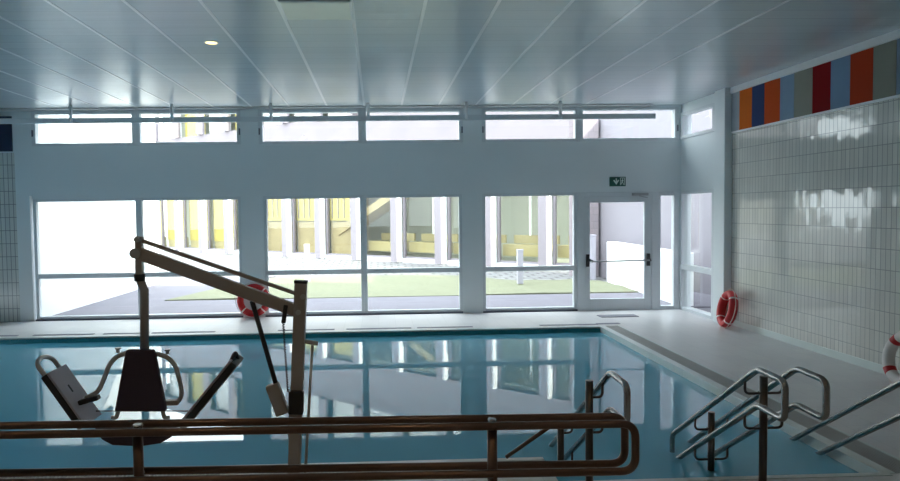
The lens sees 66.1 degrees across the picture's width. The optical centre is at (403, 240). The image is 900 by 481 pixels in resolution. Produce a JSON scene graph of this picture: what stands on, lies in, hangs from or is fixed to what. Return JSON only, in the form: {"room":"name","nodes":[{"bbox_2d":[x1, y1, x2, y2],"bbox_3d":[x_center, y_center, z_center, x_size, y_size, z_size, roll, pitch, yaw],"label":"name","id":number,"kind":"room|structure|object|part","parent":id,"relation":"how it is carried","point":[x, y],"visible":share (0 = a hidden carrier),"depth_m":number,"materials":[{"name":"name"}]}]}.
{"room":"indoor swimming pool","nodes":[
{"label":"indoor swimming pool","id":0,"kind":"room"},
{"bbox_2d":[0,153,19,321],"bbox_3d":[-8.626,-0.043,13.039,2.750,3.170,0.300,-1,3,-2],"label":"tiled wall","id":1,"kind":"structure","parent":0,"point":[9,270],"depth_m":12.94,"materials":[{"name":"tile"}]},
{"bbox_2d":[0,328,599,343],"bbox_3d":[-3.267,2.228,11.410,13.270,1.335,0.080,-1,3,-2],"label":"wall","id":2,"kind":"structure","parent":0,"point":[567,330],"depth_m":11.41,"materials":[{"name":"tile"}]},
{"bbox_2d":[0,326,605,339],"bbox_3d":[-3.251,1.558,11.392,13.320,0.036,0.100,-1,3,-2],"label":"trim","id":3,"kind":"structure","parent":2,"relation":"attached to","point":[554,327],"depth_m":11.42,"materials":[{"name":"tile"}]},
{"bbox_2d":[600,327,895,473],"bbox_3d":[3.478,1.658,8.359,0.105,0.146,6.480,-1,3,-2],"label":"trim","id":4,"kind":"structure","parent":2,"relation":"attached to","point":[843,455],"depth_m":7.00,"materials":[{"name":"grey tile"}]},
{"bbox_2d":[606,325,899,472],"bbox_3d":[3.638,1.610,8.414,0.220,0.052,6.580,-1,3,-2],"label":"trim","id":5,"kind":"structure","parent":2,"relation":"attached to","point":[862,449],"depth_m":6.64,"materials":[{"name":"grey tile"}]},
{"bbox_2d":[0,105,691,320],"bbox_3d":[-2.213,-0.702,13.257,15.600,4.300,0.300,-1,3,-2],"label":"wall","id":6,"kind":"structure","parent":0,"point":[251,170],"depth_m":13.12,"materials":[{"name":"white paint"}]},
{"bbox_2d":[0,116,12,151],"bbox_3d":[-8.005,-1.973,12.814,1.430,0.650,0.030,-1,3,-2],"label":"wall panel","id":7,"kind":"object","parent":6,"relation":"attached to","point":[6,141],"visible":1,"depth_m":12.83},
{"bbox_2d":[31,111,136,145],"bbox_3d":[-5.985,-2.093,12.949,1.920,0.645,0.145,-1,3,-2],"label":"window","id":8,"kind":"structure","parent":6,"relation":"in","point":[34,127],"depth_m":12.90,"materials":[{"name":"paint"}]},
{"bbox_2d":[32,198,139,320],"bbox_3d":[-5.974,0.356,13.070,1.960,2.300,0.155,-1,3,-2],"label":"window","id":9,"kind":"structure","parent":6,"relation":"in","point":[38,276],"depth_m":13.03,"materials":[{"name":"paint"}]},
{"bbox_3d":[-5.959,1.490,13.120,1.960,0.030,0.155,-1,3,-2],"label":"sill","id":10,"kind":"part","parent":9,"relation":"part of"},
{"bbox_2d":[135,110,240,144],"bbox_3d":[-4.052,-2.122,13.022,1.950,0.645,0.145,-1,3,-2],"label":"window","id":11,"kind":"structure","parent":6,"relation":"in","point":[237,112],"depth_m":12.97,"materials":[{"name":"paint"}]},
{"bbox_2d":[138,197,242,318],"bbox_3d":[-4.036,0.328,13.144,1.920,2.300,0.155,-1,3,-2],"label":"window","id":12,"kind":"structure","parent":6,"relation":"in","point":[140,200],"depth_m":13.11,"materials":[{"name":"paint"}]},
{"bbox_3d":[-4.021,1.462,13.193,1.920,0.030,0.155,-1,3,-2],"label":"sill","id":13,"kind":"part","parent":12,"relation":"part of","materials":[{"name":"white metal"}]},
{"bbox_2d":[258,109,361,143],"bbox_3d":[-1.771,-2.155,13.108,1.955,0.645,0.145,-1,3,-2],"label":"window","id":14,"kind":"structure","parent":6,"relation":"in","point":[359,111],"depth_m":13.06,"materials":[{"name":"paint"}]},
{"bbox_2d":[263,195,364,316],"bbox_3d":[-1.710,0.294,13.232,1.895,2.300,0.155,-1,3,-2],"label":"window","id":15,"kind":"structure","parent":6,"relation":"in","point":[268,272],"depth_m":13.20,"materials":[{"name":"paint"}]},
{"bbox_3d":[-1.695,1.428,13.281,1.895,0.030,0.155,-1,3,-2],"label":"sill","id":16,"kind":"part","parent":15,"relation":"part of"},
{"bbox_2d":[0,101,678,140],"bbox_3d":[-2.099,-2.159,12.844,14.840,0.685,0.648,-1,3,-2],"label":"window","id":17,"kind":"structure","parent":6,"relation":"in","point":[675,110],"depth_m":12.72,"materials":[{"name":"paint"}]},
{"bbox_3d":[-2.389,-2.334,12.760,14.260,0.320,0.518,-1,3,-2],"label":"curtain rail","id":18,"kind":"part","parent":17,"relation":"part of","materials":[{"name":"grey metal"}]},
{"bbox_3d":[-2.410,-2.213,12.583,14.200,0.094,0.060,-1,3,-2],"label":"rail","id":19,"kind":"part","parent":17,"relation":"part of","materials":[{"name":"metal"}]},
{"bbox_2d":[362,108,462,142],"bbox_3d":[0.167,-2.183,13.182,1.925,0.645,0.145,-1,3,-2],"label":"window","id":20,"kind":"structure","parent":6,"relation":"in","point":[459,110],"depth_m":13.13,"materials":[{"name":"paint"}]},
{"bbox_2d":[363,194,462,314],"bbox_3d":[0.183,0.266,13.303,1.895,2.300,0.155,-1,3,-2],"label":"window","id":21,"kind":"structure","parent":6,"relation":"in","point":[459,269],"depth_m":13.27,"materials":[{"name":"paint"}]},
{"bbox_3d":[0.198,1.400,13.353,1.895,0.030,0.155,-1,3,-2],"label":"sill","id":22,"kind":"part","parent":21,"relation":"part of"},
{"bbox_2d":[482,193,577,312],"bbox_3d":[2.439,0.233,13.389,1.840,2.300,0.155,-1,3,-2],"label":"window","id":23,"kind":"structure","parent":6,"relation":"in","point":[573,267],"depth_m":13.36,"materials":[{"name":"paint"}]},
{"bbox_3d":[2.454,1.367,13.438,1.840,0.030,0.155,-1,3,-2],"label":"sill","id":24,"kind":"part","parent":23,"relation":"part of","materials":[{"name":"white metal"}]},
{"bbox_2d":[482,108,578,141],"bbox_3d":[2.428,-2.217,13.267,1.880,0.645,0.145,-1,3,-2],"label":"window","id":25,"kind":"structure","parent":6,"relation":"in","point":[484,110],"depth_m":13.21,"materials":[{"name":"paint"}]},
{"bbox_2d":[577,191,657,310],"bbox_3d":[4.155,0.210,13.404,1.590,2.300,0.254,-1,3,-2],"label":"door","id":26,"kind":"structure","parent":6,"relation":"in","point":[649,300],"depth_m":13.40,"materials":[{"name":"paint"}]},
{"bbox_2d":[609,177,625,185],"bbox_3d":[4.128,-1.137,13.318,0.310,0.180,0.028,-1,3,-2],"label":"exit sign","id":27,"kind":"object","parent":6,"relation":"attached to","point":[613,181],"visible":1,"depth_m":13.31,"materials":[{"name":"green plastic"}]},
{"bbox_2d":[658,191,678,308],"bbox_3d":[5.147,0.193,13.489,0.400,2.300,0.120,-1,3,-2],"label":"window","id":28,"kind":"structure","parent":6,"relation":"in","point":[675,194],"depth_m":13.44,"materials":[{"name":"paint"}]},
{"bbox_2d":[0,0,899,107],"bbox_3d":[-1.983,-2.284,4.433,16.040,0.303,17.800,-1,3,-2],"label":"ceiling","id":29,"kind":"structure","parent":0,"point":[54,53],"depth_m":8.41,"materials":[{"name":"metal"}]},
{"bbox_2d":[204,41,218,44],"bbox_3d":[-2.222,-2.284,7.969,0.170,0.007,0.170,-1,3,-2],"label":"recessed light","id":30,"kind":"object","parent":29,"relation":"in","point":[205,42],"visible":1,"depth_m":7.95,"materials":[{"name":"white"}]},
{"bbox_2d":[278,0,352,19],"bbox_3d":[-0.841,-2.242,6.727,0.675,0.018,0.610,-1,3,-2],"label":"recessed light","id":31,"kind":"object","parent":29,"relation":"in","point":[292,9],"visible":1,"depth_m":6.67,"materials":[{"name":"white plastic"}]},
{"bbox_2d":[0,307,899,480],"bbox_3d":[-1.783,1.966,4.774,15.740,0.300,17.500,-1,3,-2],"label":"floor","id":32,"kind":"structure","parent":0,"point":[732,351],"depth_m":10.66,"materials":[{"name":"tile"}]},
{"bbox_2d":[32,333,94,335],"bbox_3d":[-5.667,1.569,11.509,1.000,0.006,0.080,-1,3,-2],"label":"drain cover","id":33,"kind":"object","parent":32,"relation":"on","point":[90,333],"visible":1,"depth_m":11.49,"materials":[{"name":"grey metal"}]},
{"bbox_2d":[104,332,149,333],"bbox_3d":[-4.643,1.554,11.548,0.750,0.006,0.080,-1,3,-2],"label":"drain cover","id":34,"kind":"object","parent":32,"relation":"on","point":[149,332],"visible":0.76,"depth_m":11.52,"materials":[{"name":"grey metal"}]},
{"bbox_2d":[35,236,317,472],"bbox_3d":[-1.582,0.886,4.901,1.964,1.839,0.366,-1,3,0],"label":"lift","id":35,"kind":"object","parent":32,"relation":"on","point":[141,389],"visible":0.93,"depth_m":4.80,"materials":[{"name":"paint"}]},
{"bbox_3d":[-2.513,0.882,4.885,0.105,0.148,0.262,-1,3,-2],"label":"grab handle","id":36,"kind":"part","parent":35,"relation":"part of","materials":[{"name":"metal"}]},
{"bbox_3d":[-2.087,0.948,4.838,0.359,0.366,0.046,0,3,16],"label":"armrest","id":37,"kind":"part","parent":35,"relation":"part of","materials":[{"name":"metal"}]},
{"bbox_3d":[-1.875,1.358,4.880,0.579,0.163,0.130,-1,3,-2],"label":"seat","id":38,"kind":"part","parent":35,"relation":"part of","materials":[{"name":"plastic"}]},
{"bbox_3d":[-1.815,0.962,4.755,0.348,0.431,0.050,-1,3,-2],"label":"backrest","id":39,"kind":"part","parent":35,"relation":"part of","materials":[{"name":"plastic"}]},
{"bbox_3d":[-1.653,0.965,4.856,0.188,0.405,0.133,-1,3,-2],"label":"armrest","id":40,"kind":"part","parent":35,"relation":"part of","materials":[{"name":"metal"}]},
{"bbox_3d":[-1.285,0.295,4.821,1.141,0.508,0.060,-1,3,-2],"label":"arm","id":41,"kind":"part","parent":35,"relation":"part of","materials":[{"name":"paint"}]},
{"bbox_3d":[-1.218,0.859,4.951,0.083,0.146,0.212,0,3,10],"label":"grab handle","id":42,"kind":"part","parent":35,"relation":"part of","materials":[{"name":"black plastic"}]},
{"bbox_3d":[-0.979,0.732,4.852,0.194,0.628,0.034,-1,3,-2],"label":"ram rod","id":43,"kind":"part","parent":35,"relation":"part of","materials":[{"name":"black plastic"}]},
{"bbox_3d":[-0.826,0.816,4.832,0.041,0.501,0.020,-1,3,-2],"label":"coiled cord","id":44,"kind":"part","parent":35,"relation":"part of","materials":[{"name":"black plastic"}]},
{"bbox_3d":[-0.752,1.036,4.874,0.166,1.480,0.085,-1,3,-2],"label":"post","id":45,"kind":"part","parent":35,"relation":"part of","materials":[{"name":"metal"}]},
{"bbox_3d":[-0.672,1.209,4.885,0.091,0.960,0.020,-1,3,-2],"label":"pump handle","id":46,"kind":"part","parent":35,"relation":"part of","materials":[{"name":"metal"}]},
{"bbox_2d":[152,331,215,332],"bbox_3d":[-3.693,1.540,11.584,1.050,0.006,0.080,-1,3,-2],"label":"drain cover","id":47,"kind":"object","parent":32,"relation":"on","point":[192,331],"visible":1,"depth_m":11.56,"materials":[{"name":"grey metal"}]},
{"bbox_2d":[0,470,440,480],"bbox_3d":[-4.269,1.859,5.100,10.800,0.050,0.270,-1,3,-2],"label":"trim","id":48,"kind":"structure","parent":32,"relation":"on","point":[432,470],"depth_m":5.28,"materials":[{"name":"grey tile"}]},
{"bbox_2d":[235,282,269,317],"bbox_3d":[-2.839,1.132,13.052,0.688,0.686,0.174,-1,3,-6],"label":"lifebuoy","id":49,"kind":"object","parent":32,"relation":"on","point":[240,301],"visible":0.62,"depth_m":13.01,"materials":[{"name":"plastic"}]},
{"bbox_2d":[278,329,334,330],"bbox_3d":[-1.645,1.510,11.662,0.950,0.006,0.080,-1,3,-2],"label":"drain cover","id":50,"kind":"object","parent":32,"relation":"on","point":[306,329],"visible":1,"depth_m":11.65,"materials":[{"name":"grey metal"}]},
{"bbox_2d":[0,413,639,480],"bbox_3d":[-1.066,1.399,3.554,4.547,0.922,0.218,-1,3,0],"label":"handrail","id":51,"kind":"object","parent":32,"relation":"on","point":[492,469],"visible":1,"depth_m":3.54,"materials":[{"name":"brown metal"}]},
{"bbox_3d":[-1.360,1.413,3.560,0.051,0.900,0.052,-1,3,-2],"label":"post","id":52,"kind":"part","parent":51,"relation":"part of","materials":[{"name":"brown metal"}]},
{"bbox_3d":[0.461,1.389,3.574,0.051,0.900,0.052,-1,3,-2],"label":"post","id":53,"kind":"part","parent":51,"relation":"part of","materials":[{"name":"brown metal"}]},
{"bbox_2d":[346,327,410,329],"bbox_3d":[-0.421,1.492,11.708,1.100,0.006,0.080,-1,3,-2],"label":"drain cover","id":54,"kind":"object","parent":32,"relation":"on","point":[398,327],"visible":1,"depth_m":11.69,"materials":[{"name":"grey metal"}]},
{"bbox_2d":[223,457,543,465],"bbox_3d":[-4.277,1.837,5.314,10.800,0.036,0.060,-1,3,-2],"label":"trim","id":55,"kind":"structure","parent":32,"relation":"on","point":[522,458],"depth_m":5.48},
{"bbox_2d":[417,326,472,327],"bbox_3d":[0.703,1.475,11.750,0.950,0.006,0.080,-1,3,-2],"label":"drain cover","id":56,"kind":"object","parent":32,"relation":"on","point":[449,326],"visible":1,"depth_m":11.72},
{"bbox_2d":[540,324,597,325],"bbox_3d":[2.826,1.444,11.831,1.000,0.006,0.080,-1,3,-2],"label":"drain cover","id":57,"kind":"object","parent":32,"relation":"on","point":[552,324],"visible":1,"depth_m":11.82,"materials":[{"name":"grey metal"}]},
{"bbox_2d":[549,370,630,480],"bbox_3d":[1.261,1.750,5.774,0.136,1.933,3.143,-1,3,-2],"label":"stair handrail","id":58,"kind":"object","parent":32,"relation":"on","point":[590,392],"visible":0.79,"depth_m":4.64,"materials":[{"name":"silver metal"}]},
{"bbox_2d":[505,429,548,458],"bbox_3d":[1.005,1.574,5.451,0.411,0.333,0.032,0,3,14],"label":"bar","id":59,"kind":"object","parent":58,"relation":"attached to","point":[542,431],"visible":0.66,"depth_m":5.45,"materials":[{"name":"brown metal"}]},
{"bbox_3d":[1.232,1.749,5.412,0.052,0.720,0.052,-1,3,-2],"label":"post","id":60,"kind":"part","parent":58,"relation":"part of","materials":[{"name":"black metal"}]},
{"bbox_3d":[1.255,1.361,4.665,0.052,0.840,0.052,-1,3,-2],"label":"post","id":61,"kind":"part","parent":58,"relation":"part of","materials":[{"name":"black metal"}]},
{"bbox_2d":[597,314,638,317],"bbox_3d":[3.943,1.388,12.718,0.700,0.012,0.270,-1,3,-2],"label":"door mat","id":62,"kind":"object","parent":32,"relation":"on","point":[610,315],"visible":1,"depth_m":12.70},
{"bbox_2d":[716,289,738,328],"bbox_3d":[5.322,1.125,11.352,0.248,0.667,0.680,0,3,10],"label":"lifebuoy","id":63,"kind":"object","parent":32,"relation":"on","point":[724,320],"visible":1,"depth_m":11.22,"materials":[{"name":"plastic"}]},
{"bbox_2d":[593,472,892,480],"bbox_3d":[2.371,1.761,5.066,2.470,0.036,0.060,-1,3,-2],"label":"trim","id":64,"kind":"structure","parent":32,"relation":"on","point":[872,473],"depth_m":5.07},
{"bbox_2d":[670,366,829,480],"bbox_3d":[2.417,1.733,5.818,0.301,1.933,3.143,-1,3,-2],"label":"stair handrail","id":65,"kind":"object","parent":32,"relation":"on","point":[764,387],"visible":0.94,"depth_m":4.70,"materials":[{"name":"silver metal"}]},
{"bbox_3d":[2.431,1.722,5.457,0.052,0.740,0.052,-1,3,-2],"label":"post","id":66,"kind":"part","parent":65,"relation":"part of","materials":[{"name":"black metal"}]},
{"bbox_3d":[2.454,1.343,4.710,0.052,0.840,0.052,-1,3,-2],"label":"post","id":67,"kind":"part","parent":65,"relation":"part of","materials":[{"name":"black metal"}]},
{"bbox_2d":[789,380,899,454],"bbox_3d":[3.429,1.719,5.856,0.136,1.933,3.143,-1,3,-2],"label":"stair handrail","id":68,"kind":"object","parent":32,"relation":"on","point":[895,385],"visible":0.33,"depth_m":5.32,"materials":[{"name":"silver metal"}]},
{"bbox_2d":[882,331,899,382],"bbox_3d":[5.517,1.298,7.581,0.245,0.667,0.676,-1,3,4],"label":"lifebuoy","id":69,"kind":"object","parent":32,"relation":"on","point":[892,345],"visible":0.96,"depth_m":7.75,"materials":[{"name":"plastic"}]},
{"bbox_2d":[713,88,731,322],"bbox_3d":[5.575,-0.737,11.742,0.430,4.300,0.360,-1,3,-2],"label":"wall pillar","id":70,"kind":"structure","parent":0,"point":[722,134],"depth_m":11.62,"materials":[{"name":"white paint"}]},
{"bbox_2d":[681,93,899,369],"bbox_3d":[5.886,-0.438,4.815,0.340,4.300,17.200,-1,3,-2],"label":"wall","id":71,"kind":"structure","parent":0,"point":[815,241],"depth_m":9.29,"materials":[{"name":"tile"}]},
{"bbox_2d":[679,189,713,319],"bbox_3d":[5.456,0.222,12.741,0.120,2.300,1.400,-1,3,-2],"label":"window","id":72,"kind":"structure","parent":71,"relation":"in","point":[683,266],"depth_m":13.31,"materials":[{"name":"paint"}]},
{"bbox_2d":[680,102,714,138],"bbox_3d":[5.425,-2.175,12.636,0.120,0.500,1.400,-1,3,-2],"label":"window","id":73,"kind":"structure","parent":71,"relation":"in","point":[684,134],"depth_m":12.84,"materials":[{"name":"paint"}]},
{"bbox_2d":[731,91,739,131],"bbox_3d":[5.473,-2.121,11.371,0.020,0.630,0.250,-1,3,-2],"label":"wall panel","id":74,"kind":"object","parent":71,"relation":"attached to","point":[735,96],"visible":1,"depth_m":11.37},
{"bbox_2d":[739,87,751,129],"bbox_3d":[5.486,-2.107,11.056,0.020,0.630,0.372,-1,3,-2],"label":"wall panel","id":75,"kind":"object","parent":71,"relation":"attached to","point":[745,102],"visible":1,"depth_m":11.05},
{"bbox_2d":[752,83,764,126],"bbox_3d":[5.499,-2.091,10.694,0.020,0.630,0.346,-1,3,-2],"label":"wall panel","id":76,"kind":"object","parent":71,"relation":"attached to","point":[757,91],"visible":1,"depth_m":10.68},
{"bbox_2d":[764,78,779,123],"bbox_3d":[5.514,-2.075,10.315,0.020,0.630,0.406,-1,3,-2],"label":"wall panel","id":77,"kind":"object","parent":71,"relation":"attached to","point":[772,88],"visible":1,"depth_m":10.30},
{"bbox_2d":[780,73,793,120],"bbox_3d":[5.528,-2.059,9.940,0.020,0.630,0.336,-1,3,-2],"label":"wall panel","id":78,"kind":"object","parent":71,"relation":"attached to","point":[786,82],"visible":1,"depth_m":9.93,"materials":[{"name":"blue fabric"}]},
{"bbox_2d":[794,67,812,117],"bbox_3d":[5.543,-2.043,9.564,0.020,0.630,0.410,-1,3,-2],"label":"wall panel","id":79,"kind":"object","parent":71,"relation":"attached to","point":[803,80],"visible":1,"depth_m":9.55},
{"bbox_2d":[730,29,899,93],"bbox_3d":[5.744,-2.159,3.814,0.050,0.100,15.360,-1,3,-2],"label":"trim","id":80,"kind":"structure","parent":71,"relation":"attached to","point":[895,34],"depth_m":9.08,"materials":[{"name":"white paint"}]},
{"bbox_2d":[731,94,899,133],"bbox_3d":[5.763,-1.465,3.845,0.030,0.030,15.360,-1,3,-2],"label":"trim","id":81,"kind":"structure","parent":71,"relation":"attached to","point":[894,96],"depth_m":9.11,"materials":[{"name":"white paint"}]},
{"bbox_2d":[732,320,899,373],"bbox_3d":[5.813,1.702,3.984,0.012,0.100,15.360,-1,3,-2],"label":"baseboard","id":82,"kind":"structure","parent":71,"relation":"attached to","point":[857,361],"depth_m":9.38,"materials":[{"name":"grey tile"}]},
{"bbox_2d":[812,61,830,113],"bbox_3d":[5.558,-2.026,9.169,0.020,0.630,0.372,-1,3,-2],"label":"wall panel","id":83,"kind":"object","parent":71,"relation":"attached to","point":[821,91],"visible":1,"depth_m":9.16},
{"bbox_2d":[830,55,850,109],"bbox_3d":[5.572,-2.009,8.797,0.020,0.630,0.366,-1,3,-2],"label":"wall panel","id":84,"kind":"object","parent":71,"relation":"attached to","point":[840,68],"visible":1,"depth_m":8.79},
{"bbox_2d":[850,47,873,104],"bbox_3d":[5.587,-1.993,8.413,0.020,0.630,0.396,-1,3,-2],"label":"wall panel","id":85,"kind":"object","parent":71,"relation":"attached to","point":[861,63],"visible":1,"depth_m":8.40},
{"bbox_2d":[873,39,896,99],"bbox_3d":[5.602,-1.976,8.028,0.020,0.630,0.366,-1,3,-2],"label":"wall panel","id":86,"kind":"object","parent":71,"relation":"attached to","point":[884,55],"visible":1,"depth_m":8.02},
{"bbox_2d":[896,38,899,94],"bbox_3d":[5.616,-1.961,7.669,0.020,0.630,0.346,-1,3,-2],"label":"wall panel","id":87,"kind":"object","parent":71,"relation":"attached to","point":[898,40],"visible":1,"depth_m":7.81,"materials":[{"name":"fabric"}]},
{"bbox_3d":[-3.123,2.441,7.713,13.270,1.430,7.430,-1,3,-2],"label":"floor","id":88,"kind":"structure","parent":0,"visible":0},
{"bbox_2d":[0,332,858,480],"bbox_3d":[-3.174,1.773,8.118,13.220,0.001,6.460,-1,3,-2],"label":"pool water","id":89,"kind":"object","parent":88,"relation":"in","point":[525,373],"visible":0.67,"depth_m":7.61,"materials":[{"name":"blue liquid"}]},
{"label":"outside","id":90,"kind":"structure","parent":0,"visible":0},
{"bbox_2d":[159,229,606,281],"bbox_3d":[-1.960,-0.024,51.760,120.000,0.370,76.500,-1,3,-2],"label":"ground","id":91,"kind":"structure","parent":90,"point":[231,261],"depth_m":25.47,"materials":[{"name":"white concrete"}]},
{"bbox_2d":[38,115,159,315],"bbox_3d":[-8.288,-2.122,16.402,2.840,7.220,6.530,-1,3,-2],"label":"building","id":92,"kind":"structure","parent":91,"relation":"on","point":[87,236],"depth_m":15.42,"materials":[{"name":"paint"}]},
{"bbox_2d":[155,111,626,270],"bbox_3d":[-2.751,-3.566,30.816,33.451,8.700,3.478,1,3,39],"label":"building","id":93,"kind":"structure","parent":91,"relation":"on","point":[425,230],"depth_m":28.86,"materials":[{"name":"paint"}]},
{"bbox_2d":[162,114,181,139],"bbox_3d":[-12.490,-6.395,37.166,1.773,1.950,0.020,1,3,39],"label":"blind","id":94,"kind":"object","parent":93,"relation":"hanging from","point":[167,127],"depth_m":37.40,"materials":[{"name":"white fabric"}]},
{"bbox_2d":[167,200,183,239],"bbox_3d":[-12.354,-1.805,37.460,1.773,3.550,0.020,1,3,39],"label":"blind","id":95,"kind":"object","parent":93,"relation":"hanging from","point":[170,203],"depth_m":37.80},
{"bbox_2d":[169,237,188,246],"bbox_3d":[-12.272,0.105,37.613,1.773,0.580,0.100,1,3,39],"label":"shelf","id":96,"kind":"object","parent":93,"relation":"attached to","point":[171,239],"depth_m":37.83,"materials":[{"name":"wood"}]},
{"bbox_2d":[185,114,205,136],"bbox_3d":[-10.836,-6.357,35.806,1.773,1.950,0.020,1,3,39],"label":"blind","id":97,"kind":"object","parent":93,"relation":"hanging from","point":[190,128],"depth_m":36.04,"materials":[{"name":"fabric"}]},
{"bbox_2d":[189,200,207,240],"bbox_3d":[-10.700,-1.767,36.100,1.773,3.550,0.020,1,3,39],"label":"blind","id":98,"kind":"object","parent":93,"relation":"hanging from","point":[193,204],"depth_m":36.42,"materials":[{"name":"fabric"}]},
{"bbox_2d":[191,238,212,247],"bbox_3d":[-10.618,0.143,36.253,1.773,0.580,0.100,1,3,39],"label":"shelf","id":99,"kind":"object","parent":93,"relation":"attached to","point":[194,241],"depth_m":36.47,"materials":[{"name":"wood"}]},
{"bbox_2d":[209,114,230,133],"bbox_3d":[-9.183,-6.319,34.447,1.773,1.950,0.020,1,3,39],"label":"blind","id":100,"kind":"object","parent":93,"relation":"hanging from","point":[214,127],"depth_m":34.66,"materials":[{"name":"white fabric"}]},
{"bbox_2d":[213,200,233,241],"bbox_3d":[-9.047,-1.729,34.741,1.773,3.550,0.020,1,3,39],"label":"blind","id":101,"kind":"object","parent":93,"relation":"hanging from","point":[217,204],"depth_m":35.04,"materials":[{"name":"fabric"}]},
{"bbox_2d":[215,239,237,248],"bbox_3d":[-8.965,0.181,34.894,1.773,0.580,0.100,1,3,39],"label":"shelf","id":102,"kind":"object","parent":93,"relation":"attached to","point":[219,243],"depth_m":35.12,"materials":[{"name":"wood"}]},
{"bbox_3d":[-5.835,-1.571,31.909,1.458,1.100,0.020,1,3,39],"label":"railing","id":103,"kind":"part","parent":93,"relation":"part of","materials":[{"name":"paint"}]},
{"bbox_2d":[264,114,281,125],"bbox_3d":[-5.876,-6.243,31.728,1.773,1.950,0.020,1,3,39],"label":"blind","id":104,"kind":"object","parent":93,"relation":"hanging from","point":[265,123],"depth_m":31.87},
{"bbox_2d":[268,199,280,220],"bbox_3d":[-5.811,-2.173,31.922,1.773,2.500,0.020,1,3,39],"label":"blind","id":105,"kind":"object","parent":93,"relation":"hanging from","point":[274,205],"depth_m":32.11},
{"bbox_2d":[294,113,312,115],"bbox_3d":[-4.223,-6.205,30.368,1.773,1.950,0.020,1,3,39],"label":"blind","id":106,"kind":"object","parent":93,"relation":"hanging from","point":[295,114],"depth_m":30.57,"materials":[{"name":"white fabric"}]},
{"bbox_3d":[-4.181,-1.533,30.550,1.458,1.100,0.020,1,3,39],"label":"railing","id":107,"kind":"part","parent":93,"relation":"part of","materials":[{"name":"paint"}]},
{"bbox_2d":[296,199,313,220],"bbox_3d":[-4.157,-2.135,30.562,1.773,2.500,0.020,1,3,39],"label":"blind","id":108,"kind":"object","parent":93,"relation":"hanging from","point":[305,207],"depth_m":30.77,"materials":[{"name":"yellow fabric"}]},
{"bbox_2d":[328,113,350,115],"bbox_3d":[-2.570,-6.167,29.009,1.773,1.950,0.020,1,3,39],"label":"blind","id":109,"kind":"object","parent":93,"relation":"hanging from","point":[329,114],"depth_m":29.19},
{"bbox_2d":[330,198,349,220],"bbox_3d":[-2.504,-2.097,29.203,1.773,2.500,0.020,1,3,39],"label":"blind","id":110,"kind":"object","parent":93,"relation":"hanging from","point":[339,207],"depth_m":29.41,"materials":[{"name":"yellow fabric"}]},
{"bbox_3d":[-2.528,-1.495,29.190,1.458,1.100,0.020,1,3,39],"label":"railing","id":111,"kind":"part","parent":93,"relation":"part of","materials":[{"name":"paint"}]},
{"bbox_3d":[1.160,-1.776,27.064,0.080,3.050,0.050,1,3,39],"label":"post","id":112,"kind":"part","parent":93,"relation":"part of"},
{"bbox_3d":[4.467,-1.700,24.346,0.080,3.050,0.050,1,3,39],"label":"post","id":113,"kind":"part","parent":93,"relation":"part of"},
{"bbox_2d":[165,275,638,300],"bbox_3d":[-0.064,1.215,18.681,11.050,0.140,5.400,-1,3,-2],"label":"grass patch","id":114,"kind":"structure","parent":91,"relation":"on","point":[378,285],"depth_m":17.54,"materials":[{"name":"green plant"}]},
{"bbox_2d":[304,244,309,281],"bbox_3d":[-2.703,0.629,19.306,0.162,1.055,0.162,-1,3,-2],"label":"bollard","id":115,"kind":"object","parent":114,"relation":"on","point":[306,246],"visible":0.89,"depth_m":19.23,"materials":[{"name":"white metal"}]},
{"bbox_2d":[516,249,523,283],"bbox_3d":[3.048,0.682,18.097,0.162,0.905,0.162,-1,3,-2],"label":"bollard","id":116,"kind":"object","parent":114,"relation":"on","point":[519,251],"visible":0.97,"depth_m":18.02,"materials":[{"name":"white metal"}]},
{"bbox_2d":[569,119,598,276],"bbox_3d":[5.315,-1.237,20.385,0.700,4.650,0.600,-1,3,-2],"label":"wall","id":117,"kind":"structure","parent":91,"relation":"on","point":[590,126],"depth_m":20.13,"materials":[{"name":"white paint"}]},
{"bbox_2d":[590,235,596,279],"bbox_3d":[5.272,0.471,19.556,0.302,1.270,0.302,-1,3,-2],"label":"bollard","id":118,"kind":"object","parent":91,"relation":"on","point":[592,237],"visible":0.54,"depth_m":19.41,"materials":[{"name":"white metal"}]},
{"bbox_2d":[607,242,693,305],"bbox_3d":[5.696,0.700,16.377,0.300,1.120,5.014,-1,3,0],"label":"wall","id":119,"kind":"structure","parent":91,"relation":"on","point":[629,274],"depth_m":16.65,"materials":[{"name":"white paint"}]},
{"bbox_2d":[599,109,711,294],"bbox_3d":[7.122,-1.903,13.902,0.992,6.600,13.411,-1,3,-8],"label":"wall","id":120,"kind":"structure","parent":91,"relation":"on","point":[618,221],"depth_m":17.56,"materials":[{"name":"white paint"}]},
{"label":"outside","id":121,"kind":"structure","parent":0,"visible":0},
{"bbox_2d":[52,276,710,315],"bbox_3d":[0.102,1.328,17.641,14.500,0.200,8.100,-1,3,-2],"label":"pavement","id":122,"kind":"structure","parent":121,"point":[127,303],"depth_m":15.08,"materials":[{"name":"grey concrete"}]},
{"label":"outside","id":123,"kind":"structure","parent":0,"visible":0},
{"bbox_2d":[697,308,710,312],"bbox_3d":[6.804,1.664,10.611,2.050,0.370,6.520,-1,3,-2],"label":"ground","id":124,"kind":"structure","parent":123,"point":[703,309],"depth_m":13.60,"materials":[{"name":"grey concrete"}]}
]}

